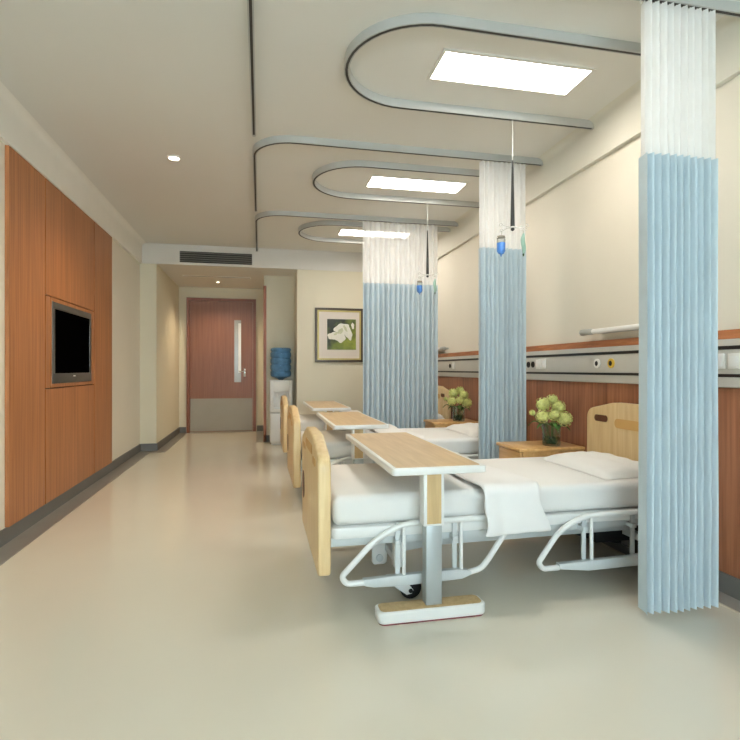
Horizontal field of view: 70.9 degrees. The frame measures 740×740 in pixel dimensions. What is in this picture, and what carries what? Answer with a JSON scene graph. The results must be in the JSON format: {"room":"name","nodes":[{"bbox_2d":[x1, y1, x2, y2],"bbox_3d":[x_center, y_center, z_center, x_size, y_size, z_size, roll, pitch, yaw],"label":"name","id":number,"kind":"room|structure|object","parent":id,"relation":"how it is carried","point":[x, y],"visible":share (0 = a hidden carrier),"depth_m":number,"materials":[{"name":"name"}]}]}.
{"room":"hospital room","nodes":[
{"label":"hospital room","id":0,"kind":"room"},
{"bbox_2d":[0,141,139,530],"bbox_3d":[-2.021,-0.280,2.015,0.120,2.660,9.420,0,0,-12],"label":"wall","id":1,"kind":"structure","parent":0,"point":[125,268],"depth_m":5.63,"materials":[{"name":"beige paint"}]},
{"bbox_2d":[5,145,111,526],"bbox_3d":[-2.413,-0.197,4.217,0.024,2.298,2.230,0,0,-12],"label":"wall paneling","id":2,"kind":"structure","parent":1,"relation":"attached to","point":[58,435],"depth_m":3.70,"materials":[{"name":"orange wood"}]},
{"bbox_2d":[52,301,90,383],"bbox_3d":[-2.403,-0.193,4.204,0.024,0.599,0.886,0,0,-12],"label":"television","id":3,"kind":"object","parent":2,"relation":"attached to","point":[71,327],"visible":0.88,"depth_m":4.14,"materials":[{"name":"black plastic"}]},
{"bbox_2d":[0,81,145,262],"bbox_3d":[-1.934,-1.480,2.087,0.080,0.260,9.285,0,0,-12],"label":"trim","id":4,"kind":"structure","parent":1,"relation":"attached to","point":[19,130],"depth_m":3.84,"materials":[{"name":"white paint"}]},
{"bbox_2d":[0,427,179,547],"bbox_3d":[-2.067,1.002,3.038,0.212,0.095,11.200,0,0,-12],"label":"baseboard","id":5,"kind":"structure","parent":1,"relation":"attached to","point":[7,534],"depth_m":4.17,"materials":[{"name":"grey"}]},
{"bbox_2d":[0,433,186,565],"bbox_3d":[-2.010,1.048,3.050,0.330,0.003,11.200,0,0,-12],"label":"trim","id":6,"kind":"structure","parent":1,"relation":"attached to","point":[25,538],"depth_m":3.88,"materials":[{"name":"grey plastic"}]},
{"bbox_2d":[140,263,178,443],"bbox_3d":[-3.107,-0.280,7.632,0.320,2.660,2.020,0,0,-12],"label":"wall","id":7,"kind":"structure","parent":0,"point":[159,294],"depth_m":6.81,"materials":[{"name":"beige paint"}]},
{"bbox_2d":[179,287,262,432],"bbox_3d":[-2.423,-0.280,8.748,1.480,2.660,0.120,0,0,-12],"label":"wall","id":8,"kind":"structure","parent":0,"point":[194,292],"depth_m":8.67,"materials":[{"name":"beige paint"}]},
{"bbox_2d":[186,297,255,432],"bbox_3d":[-2.463,-0.062,8.632,1.114,2.225,0.091,0,0,-12],"label":"door","id":9,"kind":"structure","parent":8,"relation":"in","point":[221,335],"depth_m":8.65,"materials":[{"name":"brown wood"}]},
{"bbox_2d":[180,425,262,432],"bbox_3d":[-2.468,1.002,8.671,1.360,0.095,0.012,0,0,-12],"label":"baseboard","id":10,"kind":"structure","parent":8,"relation":"attached to","point":[259,427],"depth_m":8.67,"materials":[{"name":"grey"}]},
{"bbox_2d":[157,264,296,288],"bbox_3d":[-2.062,-1.530,7.792,1.790,0.360,1.900,0,0,-12],"label":"ceiling","id":11,"kind":"structure","parent":0,"point":[175,272],"depth_m":7.43,"materials":[{"name":"white paint"}]},
{"bbox_2d":[182,275,250,278],"bbox_3d":[-2.235,-1.347,7.607,0.955,0.006,0.070,0,0,-12],"label":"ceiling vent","id":12,"kind":"object","parent":11,"relation":"in","point":[182,275],"visible":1,"depth_m":7.58,"materials":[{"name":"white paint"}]},
{"bbox_2d":[264,275,272,434],"bbox_3d":[-1.605,-0.280,8.170,0.120,2.660,1.350,0,0,-12],"label":"wall","id":13,"kind":"structure","parent":0,"point":[268,280],"depth_m":7.51,"materials":[{"name":"beige paint"}]},
{"bbox_2d":[263,286,265,441],"bbox_3d":[-1.522,-0.075,7.527,0.042,2.250,0.082,0,0,-12],"label":"trim","id":14,"kind":"structure","parent":13,"relation":"attached to","point":[264,287],"depth_m":7.49,"materials":[{"name":"brown wood"}]},
{"bbox_2d":[273,276,293,404],"bbox_3d":[-1.209,-0.280,7.625,0.430,2.660,0.120,0,0,-12],"label":"wall","id":15,"kind":"structure","parent":0,"point":[283,286],"depth_m":7.56,"materials":[{"name":"beige paint"}]},
{"bbox_2d":[294,273,295,405],"bbox_3d":[-1.001,-0.280,7.388,0.120,2.660,0.430,0,0,-12],"label":"wall","id":16,"kind":"structure","parent":0,"point":[295,273],"depth_m":7.34,"materials":[{"name":"beige paint"}]},
{"bbox_2d":[296,269,374,414],"bbox_3d":[-0.132,-0.280,7.291,1.780,2.660,0.120,0,0,-12],"label":"wall","id":17,"kind":"structure","parent":0,"point":[341,382],"depth_m":7.13,"materials":[{"name":"beige paint"}]},
{"bbox_2d":[142,243,362,271],"bbox_3d":[-1.150,-1.480,7.006,3.650,0.260,0.015,0,0,-12],"label":"trim","id":18,"kind":"structure","parent":17,"relation":"attached to","point":[152,253],"depth_m":6.97,"materials":[{"name":"white paint"}]},
{"bbox_2d":[179,250,252,265],"bbox_3d":[-2.012,-1.452,6.807,0.927,0.161,0.018,0,0,-12],"label":"air vent","id":19,"kind":"object","parent":18,"relation":"in","point":[198,257],"visible":1,"depth_m":6.81,"materials":[{"name":"grey metal"}]},
{"bbox_2d":[256,431,269,442],"bbox_3d":[-0.884,1.048,7.574,2.992,0.003,1.222,0,0,30],"label":"trim","id":20,"kind":"structure","parent":17,"relation":"attached to","point":[259,433],"depth_m":7.95,"materials":[{"name":"grey plastic"}]},
{"bbox_2d":[315,308,362,361],"bbox_3d":[-0.422,-0.465,7.152,0.665,0.740,0.030,0,0,-12],"label":"framed picture","id":21,"kind":"object","parent":17,"relation":"attached to","point":[338,331],"visible":0.98,"depth_m":7.15,"materials":[{"name":"brown metal"}]},
{"bbox_2d":[327,319,355,349],"bbox_3d":[-0.391,-0.475,7.161,0.400,0.420,0.002,0,0,-12],"label":"painting","id":22,"kind":"object","parent":21,"relation":"attached to","point":[341,333],"depth_m":7.16,"materials":[{"name":"paper"}]},
{"bbox_2d":[0,431,739,739],"bbox_3d":[-0.386,1.100,3.394,3.890,0.100,11.440,0,0,-12],"label":"floor","id":23,"kind":"structure","parent":0,"point":[186,598],"depth_m":2.00,"materials":[{"name":"beige plastic"}]},
{"bbox_2d":[270,380,291,444],"bbox_3d":[-1.258,0.603,7.338,0.305,0.895,0.280,0,0,-12],"label":"water dispenser","id":24,"kind":"object","parent":23,"relation":"on","point":[278,388],"visible":0.69,"depth_m":7.19,"materials":[{"name":"white plastic"}]},
{"bbox_2d":[270,348,290,379],"bbox_3d":[-1.258,-0.072,7.338,0.290,0.452,0.290,0,0,-12],"label":"water bottle","id":25,"kind":"object","parent":24,"relation":"on","point":[280,360],"visible":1,"depth_m":7.22,"materials":[{"name":"blue plastic"}]},
{"bbox_2d":[303,401,350,429],"bbox_3d":[-0.550,0.728,6.019,0.472,0.643,1.195,0,0,-12],"label":"table","id":26,"kind":"object","parent":23,"relation":"on","point":[327,406],"visible":0.36,"depth_m":5.64,"materials":[{"name":"brown wood"}]},
{"bbox_2d":[316,412,388,463],"bbox_3d":[-0.208,0.728,4.354,0.472,0.643,1.195,0,0,-12],"label":"table","id":27,"kind":"object","parent":23,"relation":"on","point":[357,422],"visible":0.41,"depth_m":3.88,"materials":[{"name":"brown wood"}]},
{"bbox_2d":[280,386,450,452],"bbox_3d":[-0.087,0.625,6.096,1.878,0.850,0.901,0,0,-12],"label":"hospital bed","id":28,"kind":"object","parent":23,"relation":"on","point":[443,410],"visible":0.12,"depth_m":5.88,"materials":[{"name":"beige wood"}]},
{"bbox_2d":[299,414,443,430],"bbox_3d":[-0.077,0.616,6.083,1.756,0.132,0.785,0,0,-12],"label":"mattress","id":29,"kind":"object","parent":28,"relation":"on","point":[307,420],"visible":0.04,"depth_m":5.59,"materials":[{"name":"white fabric"}]},
{"bbox_2d":[287,405,477,487],"bbox_3d":[0.261,0.625,4.452,1.878,0.850,0.901,0,0,-12],"label":"hospital bed","id":30,"kind":"object","parent":23,"relation":"on","point":[294,457],"visible":0.2,"depth_m":3.92,"materials":[{"name":"beige wood"}]},
{"bbox_2d":[301,427,477,458],"bbox_3d":[0.271,0.616,4.440,1.756,0.132,0.785,0,0,-12],"label":"mattress","id":31,"kind":"object","parent":30,"relation":"on","point":[338,446],"visible":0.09,"depth_m":4.15,"materials":[{"name":"white fabric"}]},
{"bbox_2d":[372,424,424,438],"bbox_3d":[0.210,0.611,4.445,0.346,0.265,1.007,0,0,-12],"label":"blanket","id":32,"kind":"object","parent":31,"relation":"on","point":[391,428],"visible":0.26,"depth_m":4.33,"materials":[{"name":"white fabric"}]},
{"bbox_2d":[446,422,477,436],"bbox_3d":[0.940,0.514,4.543,0.390,0.070,0.610,0,0,-12],"label":"pillow","id":33,"kind":"object","parent":31,"relation":"on","point":[470,429],"visible":0.49,"depth_m":4.46,"materials":[{"name":"white fabric"}]},
{"bbox_2d":[346,432,485,625],"bbox_3d":[0.145,0.728,2.737,0.472,0.643,1.195,0,0,-12],"label":"table","id":34,"kind":"object","parent":23,"relation":"on","point":[398,453],"visible":1,"depth_m":2.20,"materials":[{"name":"brown wood"}]},
{"bbox_2d":[423,419,477,427],"bbox_3d":[0.810,0.783,5.215,0.487,0.533,0.342,0,0,-12],"label":"nightstand","id":35,"kind":"object","parent":23,"relation":"on","point":[429,423],"visible":0.21,"depth_m":5.12,"materials":[{"name":"brown wood"}]},
{"bbox_2d":[452,406,464,421],"bbox_3d":[0.880,0.444,5.164,0.126,0.145,0.126,0,0,-12],"label":"flower vase","id":36,"kind":"object","parent":35,"relation":"on","point":[458,415],"visible":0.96,"depth_m":5.11,"materials":[{"name":"clear glass"}]},
{"bbox_2d":[447,397,458,408],"bbox_3d":[0.817,0.378,5.125,0.113,0.219,0.094,0,0,-12],"label":"hydrangea","id":37,"kind":"object","parent":36,"relation":"in","point":[451,401],"visible":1,"depth_m":5.10,"materials":[{"name":"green plant"}]},
{"bbox_2d":[449,388,458,405],"bbox_3d":[0.831,0.339,5.175,0.105,0.298,0.111,0,0,22],"label":"hydrangea","id":38,"kind":"object","parent":36,"relation":"in","point":[453,392],"visible":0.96,"depth_m":5.15,"materials":[{"name":"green plant"}]},
{"bbox_2d":[456,396,463,408],"bbox_3d":[0.875,0.376,5.119,0.086,0.224,0.116,0,0,-12],"label":"hydrangea","id":39,"kind":"object","parent":36,"relation":"in","point":[459,399],"visible":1,"depth_m":5.08,"materials":[{"name":"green plant"}]},
{"bbox_2d":[456,386,463,392],"bbox_3d":[0.889,0.329,5.206,0.113,0.317,0.083,0,0,-12],"label":"hydrangea","id":40,"kind":"object","parent":36,"relation":"in","point":[459,388],"visible":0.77,"depth_m":5.18,"materials":[{"name":"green plant"}]},
{"bbox_2d":[459,390,467,406],"bbox_3d":[0.933,0.350,5.174,0.097,0.275,0.099,0,0,-12],"label":"hydrangea","id":41,"kind":"object","parent":36,"relation":"in","point":[463,394],"visible":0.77,"depth_m":5.14,"materials":[{"name":"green plant"}]},
{"bbox_2d":[461,397,471,410],"bbox_3d":[0.946,0.383,5.117,0.122,0.210,0.108,0,0,-12],"label":"hydrangea","id":42,"kind":"object","parent":36,"relation":"in","point":[467,402],"visible":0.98,"depth_m":5.09,"materials":[{"name":"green plant"}]},
{"bbox_2d":[302,403,638,598],"bbox_3d":[0.609,0.625,2.808,1.878,0.850,0.901,0,0,-12],"label":"hospital bed","id":43,"kind":"object","parent":23,"relation":"on","point":[612,428],"visible":0.56,"depth_m":2.42,"materials":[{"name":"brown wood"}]},
{"bbox_2d":[331,457,637,524],"bbox_3d":[0.619,0.616,2.796,1.756,0.132,0.785,0,0,-12],"label":"mattress","id":44,"kind":"object","parent":43,"relation":"on","point":[360,493],"visible":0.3,"depth_m":2.47,"materials":[{"name":"white fabric"}]},
{"bbox_2d":[454,452,550,536],"bbox_3d":[0.558,0.611,2.802,0.346,0.265,1.007,0,0,-12],"label":"blanket","id":45,"kind":"object","parent":44,"relation":"on","point":[512,505],"visible":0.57,"depth_m":2.33,"materials":[{"name":"white fabric"}]},
{"bbox_2d":[542,451,637,479],"bbox_3d":[1.288,0.514,2.899,0.390,0.070,0.610,0,0,-12],"label":"pillow","id":46,"kind":"object","parent":44,"relation":"on","point":[607,466],"visible":0.86,"depth_m":2.77,"materials":[{"name":"white fabric"}]},
{"bbox_2d":[496,441,584,457],"bbox_3d":[1.157,0.783,3.572,0.487,0.533,0.342,0,0,-12],"label":"nightstand","id":47,"kind":"object","parent":23,"relation":"on","point":[512,449],"visible":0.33,"depth_m":3.45,"materials":[{"name":"brown wood"}]},
{"bbox_2d":[542,423,560,445],"bbox_3d":[1.228,0.444,3.520,0.126,0.145,0.126,0,0,-12],"label":"flower vase","id":48,"kind":"object","parent":47,"relation":"on","point":[550,436],"visible":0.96,"depth_m":3.47,"materials":[{"name":"clear glass"}]},
{"bbox_2d":[528,410,544,430],"bbox_3d":[1.136,0.381,3.507,0.132,0.216,0.054,0,0,11],"label":"hydrangea","id":49,"kind":"object","parent":48,"relation":"in","point":[532,412],"visible":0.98,"depth_m":3.51,"materials":[{"name":"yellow plant"}]},
{"bbox_2d":[536,397,551,422],"bbox_3d":[1.179,0.339,3.531,0.105,0.298,0.111,0,0,22],"label":"hydrangea","id":50,"kind":"object","parent":48,"relation":"in","point":[543,403],"visible":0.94,"depth_m":3.51,"materials":[{"name":"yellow plant"}]},
{"bbox_2d":[535,409,553,428],"bbox_3d":[1.165,0.378,3.482,0.113,0.219,0.094,0,0,-12],"label":"hydrangea","id":51,"kind":"object","parent":48,"relation":"in","point":[542,416],"visible":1,"depth_m":3.46,"materials":[{"name":"yellow plant"}]},
{"bbox_2d":[546,394,558,421],"bbox_3d":[1.236,0.329,3.562,0.113,0.317,0.083,0,0,-12],"label":"hydrangea","id":52,"kind":"object","parent":48,"relation":"in","point":[551,398],"visible":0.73,"depth_m":3.54,"materials":[{"name":"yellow plant"}]},
{"bbox_2d":[548,409,560,428],"bbox_3d":[1.223,0.376,3.475,0.086,0.224,0.116,0,0,-12],"label":"hydrangea","id":53,"kind":"object","parent":48,"relation":"in","point":[554,414],"visible":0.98,"depth_m":3.44,"materials":[{"name":"yellow plant"}]},
{"bbox_2d":[551,401,565,421],"bbox_3d":[1.280,0.350,3.530,0.097,0.275,0.099,0,0,-12],"label":"hydrangea","id":54,"kind":"object","parent":48,"relation":"in","point":[559,405],"visible":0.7,"depth_m":3.50,"materials":[{"name":"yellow plant"}]},
{"bbox_2d":[556,411,572,430],"bbox_3d":[1.294,0.383,3.473,0.122,0.210,0.108,0,0,-12],"label":"hydrangea","id":55,"kind":"object","parent":48,"relation":"in","point":[565,418],"visible":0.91,"depth_m":3.45,"materials":[{"name":"yellow plant"}]},
{"bbox_2d":[0,0,739,252],"bbox_3d":[-0.177,-1.660,2.405,3.890,0.100,9.420,0,0,-12],"label":"ceiling","id":56,"kind":"structure","parent":0,"point":[121,87],"depth_m":3.07,"materials":[{"name":"paint"}]},
{"bbox_2d":[167,155,180,160],"bbox_3d":[-1.491,-1.605,3.957,0.104,0.010,0.104,0,0,-12],"label":"recessed light","id":57,"kind":"object","parent":56,"relation":"in","point":[170,157],"visible":1,"depth_m":3.94,"materials":[{"name":"beige"}]},
{"bbox_2d":[337,228,362,236],"bbox_3d":[0.054,-1.606,6.179,0.860,0.008,0.284,0,0,-12],"label":"recessed light","id":58,"kind":"object","parent":56,"relation":"in","point":[343,232],"visible":0.41,"depth_m":6.11,"materials":[{"name":"white plastic"}]},
{"bbox_2d":[339,230,362,235],"bbox_3d":[0.054,-1.607,6.179,0.824,0.005,0.248,0,0,-12],"label":"diffuser","id":59,"kind":"object","parent":58,"relation":"attached to","point":[341,232],"depth_m":6.11,"materials":[{"name":"white plastic"}]},
{"bbox_2d":[255,211,457,251],"bbox_3d":[-0.537,-1.585,5.750,2.773,0.049,1.248,0,0,26],"label":"track","id":60,"kind":"object","parent":56,"relation":"attached to","point":[258,216],"visible":0.98,"depth_m":5.46,"materials":[{"name":"grey metal"}]},
{"bbox_2d":[362,221,437,428],"bbox_3d":[0.323,-0.269,5.559,0.830,2.586,0.086,0,0,-12],"label":"privacy curtain","id":61,"kind":"object","parent":60,"relation":"hanging from","point":[400,324],"visible":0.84,"depth_m":5.54,"materials":[{"name":"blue fabric"}]},
{"bbox_2d":[298,220,450,243],"bbox_3d":[0.009,-1.585,6.124,1.704,0.049,0.789,0,0,-12],"label":"track","id":62,"kind":"object","parent":56,"relation":"attached to","point":[327,222],"visible":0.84,"depth_m":5.89,"materials":[{"name":"grey metal"}]},
{"bbox_2d":[312,160,478,207],"bbox_3d":[0.353,-1.585,4.495,1.704,0.049,0.789,0,0,-12],"label":"track","id":63,"kind":"object","parent":56,"relation":"attached to","point":[349,163],"visible":0.74,"depth_m":4.19,"materials":[{"name":"grey metal"}]},
{"bbox_2d":[418,204,438,278],"bbox_3d":[0.552,-1.204,4.919,0.208,0.713,0.041,0,0,-12],"label":"hanger","id":64,"kind":"object","parent":63,"relation":"hanging from","point":[427,275],"visible":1,"depth_m":4.92,"materials":[{"name":"grey metal"}]},
{"bbox_2d":[417,277,421,294],"bbox_3d":[0.468,-0.784,4.908,0.053,0.162,0.052,0,0,-12],"label":"bottle","id":65,"kind":"object","parent":64,"relation":"hanging from","point":[419,283],"visible":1,"depth_m":4.89,"materials":[{"name":"blue plastic"}]},
{"bbox_2d":[433,279,436,293],"bbox_3d":[0.617,-0.796,4.940,0.039,0.169,0.022,0,0,-12],"label":"bag","id":66,"kind":"object","parent":64,"relation":"hanging from","point":[434,281],"visible":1,"depth_m":4.93,"materials":[{"name":"green plastic"}]},
{"bbox_2d":[252,135,542,211],"bbox_3d":[-0.162,-1.585,4.034,2.748,0.049,1.229,0,0,25],"label":"track","id":67,"kind":"object","parent":56,"relation":"attached to","point":[282,139],"visible":0.98,"depth_m":3.75,"materials":[{"name":"grey metal"}]},
{"bbox_2d":[478,160,525,458],"bbox_3d":[0.989,-0.269,3.921,0.377,2.586,0.086,0,0,-11],"label":"privacy curtain","id":68,"kind":"object","parent":67,"relation":"hanging from","point":[502,280],"visible":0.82,"depth_m":3.90,"materials":[{"name":"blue fabric"}]},
{"bbox_2d":[365,175,468,193],"bbox_3d":[0.402,-1.606,4.535,0.860,0.008,0.284,0,0,-12],"label":"recessed light","id":69,"kind":"object","parent":56,"relation":"in","point":[375,181],"visible":1,"depth_m":4.52,"materials":[{"name":"white plastic"}]},
{"bbox_2d":[344,13,640,129],"bbox_3d":[0.704,-1.585,2.837,1.704,0.049,0.789,0,0,-12],"label":"track","id":70,"kind":"object","parent":56,"relation":"attached to","point":[413,20],"visible":0.84,"depth_m":2.52,"materials":[{"name":"grey metal"}]},
{"bbox_2d":[499,120,528,231],"bbox_3d":[0.903,-1.204,3.260,0.208,0.713,0.041,0,0,-12],"label":"hanger","id":71,"kind":"object","parent":70,"relation":"hanging from","point":[512,220],"visible":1,"depth_m":3.26,"materials":[{"name":"grey metal"}]},
{"bbox_2d":[497,232,504,256],"bbox_3d":[0.819,-0.784,3.250,0.053,0.162,0.052,0,0,-12],"label":"bottle","id":72,"kind":"object","parent":71,"relation":"hanging from","point":[501,238],"visible":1,"depth_m":3.23,"materials":[{"name":"blue plastic"}]},
{"bbox_2d":[521,230,525,255],"bbox_3d":[0.968,-0.796,3.281,0.039,0.169,0.022,0,0,-12],"label":"bag","id":73,"kind":"object","parent":71,"relation":"hanging from","point":[523,244],"visible":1,"depth_m":3.27,"materials":[{"name":"green plastic"}]},
{"bbox_2d":[247,0,739,136],"bbox_3d":[0.190,-1.585,2.355,2.754,0.049,1.234,0,0,26],"label":"track","id":74,"kind":"object","parent":56,"relation":"attached to","point":[722,7],"visible":1,"depth_m":2.28,"materials":[{"name":"grey metal"}]},
{"bbox_2d":[638,0,718,613],"bbox_3d":[1.315,-0.269,2.231,0.354,2.586,0.087,0,0,-12],"label":"privacy curtain","id":75,"kind":"object","parent":74,"relation":"hanging from","point":[678,482],"visible":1,"depth_m":2.21,"materials":[{"name":"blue fabric"}]},
{"bbox_2d":[426,48,595,96],"bbox_3d":[0.762,-1.606,2.833,0.860,0.008,0.284,0,0,-12],"label":"recessed light","id":76,"kind":"object","parent":56,"relation":"in","point":[456,66],"visible":1,"depth_m":2.81,"materials":[{"name":"white plastic"}]},
{"bbox_2d":[437,74,739,387],"bbox_3d":[1.667,-0.280,2.796,0.120,2.660,9.420,0,0,-12],"label":"wall","id":77,"kind":"structure","parent":0,"point":[582,235],"depth_m":3.46,"materials":[{"name":"beige paint"}]},
{"bbox_2d":[437,15,739,259],"bbox_3d":[1.559,-1.480,2.826,0.080,0.260,9.285,0,0,-12],"label":"crown molding","id":78,"kind":"structure","parent":77,"relation":"attached to","point":[618,123],"depth_m":3.38,"materials":[{"name":"beige paint"}]},
{"bbox_2d":[438,329,739,578],"bbox_3d":[1.583,0.386,2.839,0.025,1.135,9.298,0,0,-12],"label":"wainscot","id":79,"kind":"structure","parent":77,"relation":"attached to","point":[578,397],"depth_m":3.19,"materials":[{"name":"brown wood"}]},
{"bbox_2d":[438,338,739,387],"bbox_3d":[1.575,-0.026,2.837,0.042,0.223,9.298,0,0,-12],"label":"bedhead trunking","id":80,"kind":"object","parent":77,"relation":"attached to","point":[567,364],"visible":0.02,"depth_m":3.44,"materials":[{"name":"grey plastic"}]},
{"bbox_2d":[536,360,540,368],"bbox_3d":[1.300,-0.036,4.021,0.013,0.072,0.062,0,0,-12],"label":"switch plate","id":81,"kind":"object","parent":80,"relation":"attached to","point":[538,362],"visible":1,"depth_m":4.00,"materials":[{"name":"white plastic"}]},
{"bbox_2d":[541,359,545,368],"bbox_3d":[1.315,-0.036,3.948,0.013,0.072,0.062,0,0,-12],"label":"switch plate","id":82,"kind":"object","parent":80,"relation":"attached to","point":[543,362],"visible":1,"depth_m":3.93,"materials":[{"name":"white plastic"}]},
{"bbox_2d":[594,359,600,367],"bbox_3d":[1.449,-0.035,3.322,0.010,0.060,0.060,0,0,-12],"label":"outlet","id":83,"kind":"object","parent":80,"relation":"attached to","point":[597,363],"visible":1,"depth_m":3.31,"materials":[{"name":"white plastic"}]},
{"bbox_2d":[607,358,614,367],"bbox_3d":[1.477,-0.035,3.190,0.010,0.060,0.060,0,0,-12],"label":"outlet","id":84,"kind":"object","parent":80,"relation":"attached to","point":[611,362],"visible":1,"depth_m":3.18,"materials":[{"name":"yellow plastic"}]},
{"bbox_2d":[718,353,725,368],"bbox_3d":[1.635,-0.036,2.436,0.013,0.072,0.062,0,0,-12],"label":"switch plate","id":85,"kind":"object","parent":80,"relation":"attached to","point":[721,357],"visible":0.57,"depth_m":2.42,"materials":[{"name":"white plastic"}]},
{"bbox_2d":[728,353,739,368],"bbox_3d":[1.651,-0.036,2.358,0.013,0.072,0.062,0,0,-12],"label":"switch plate","id":86,"kind":"object","parent":80,"relation":"attached to","point":[733,358],"visible":1,"depth_m":2.35,"materials":[{"name":"white plastic"}]},
{"bbox_2d":[579,324,638,335],"bbox_3d":[1.501,-0.240,3.087,0.085,0.039,0.760,0,0,-12],"label":"lamp","id":87,"kind":"object","parent":77,"relation":"attached to","point":[633,327],"visible":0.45,"depth_m":3.16,"materials":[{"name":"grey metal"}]},
{"bbox_2d":[599,542,739,613],"bbox_3d":[1.532,1.048,2.828,0.132,0.003,9.300,0,0,-12],"label":"trim","id":88,"kind":"structure","parent":77,"relation":"attached to","point":[725,599],"depth_m":2.38,"materials":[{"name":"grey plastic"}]},
{"bbox_2d":[621,540,739,600],"bbox_3d":[1.582,1.002,2.839,0.030,0.095,9.300,0,0,-12],"label":"baseboard","id":89,"kind":"structure","parent":77,"relation":"attached to","point":[729,585],"depth_m":2.40,"materials":[{"name":"grey"}]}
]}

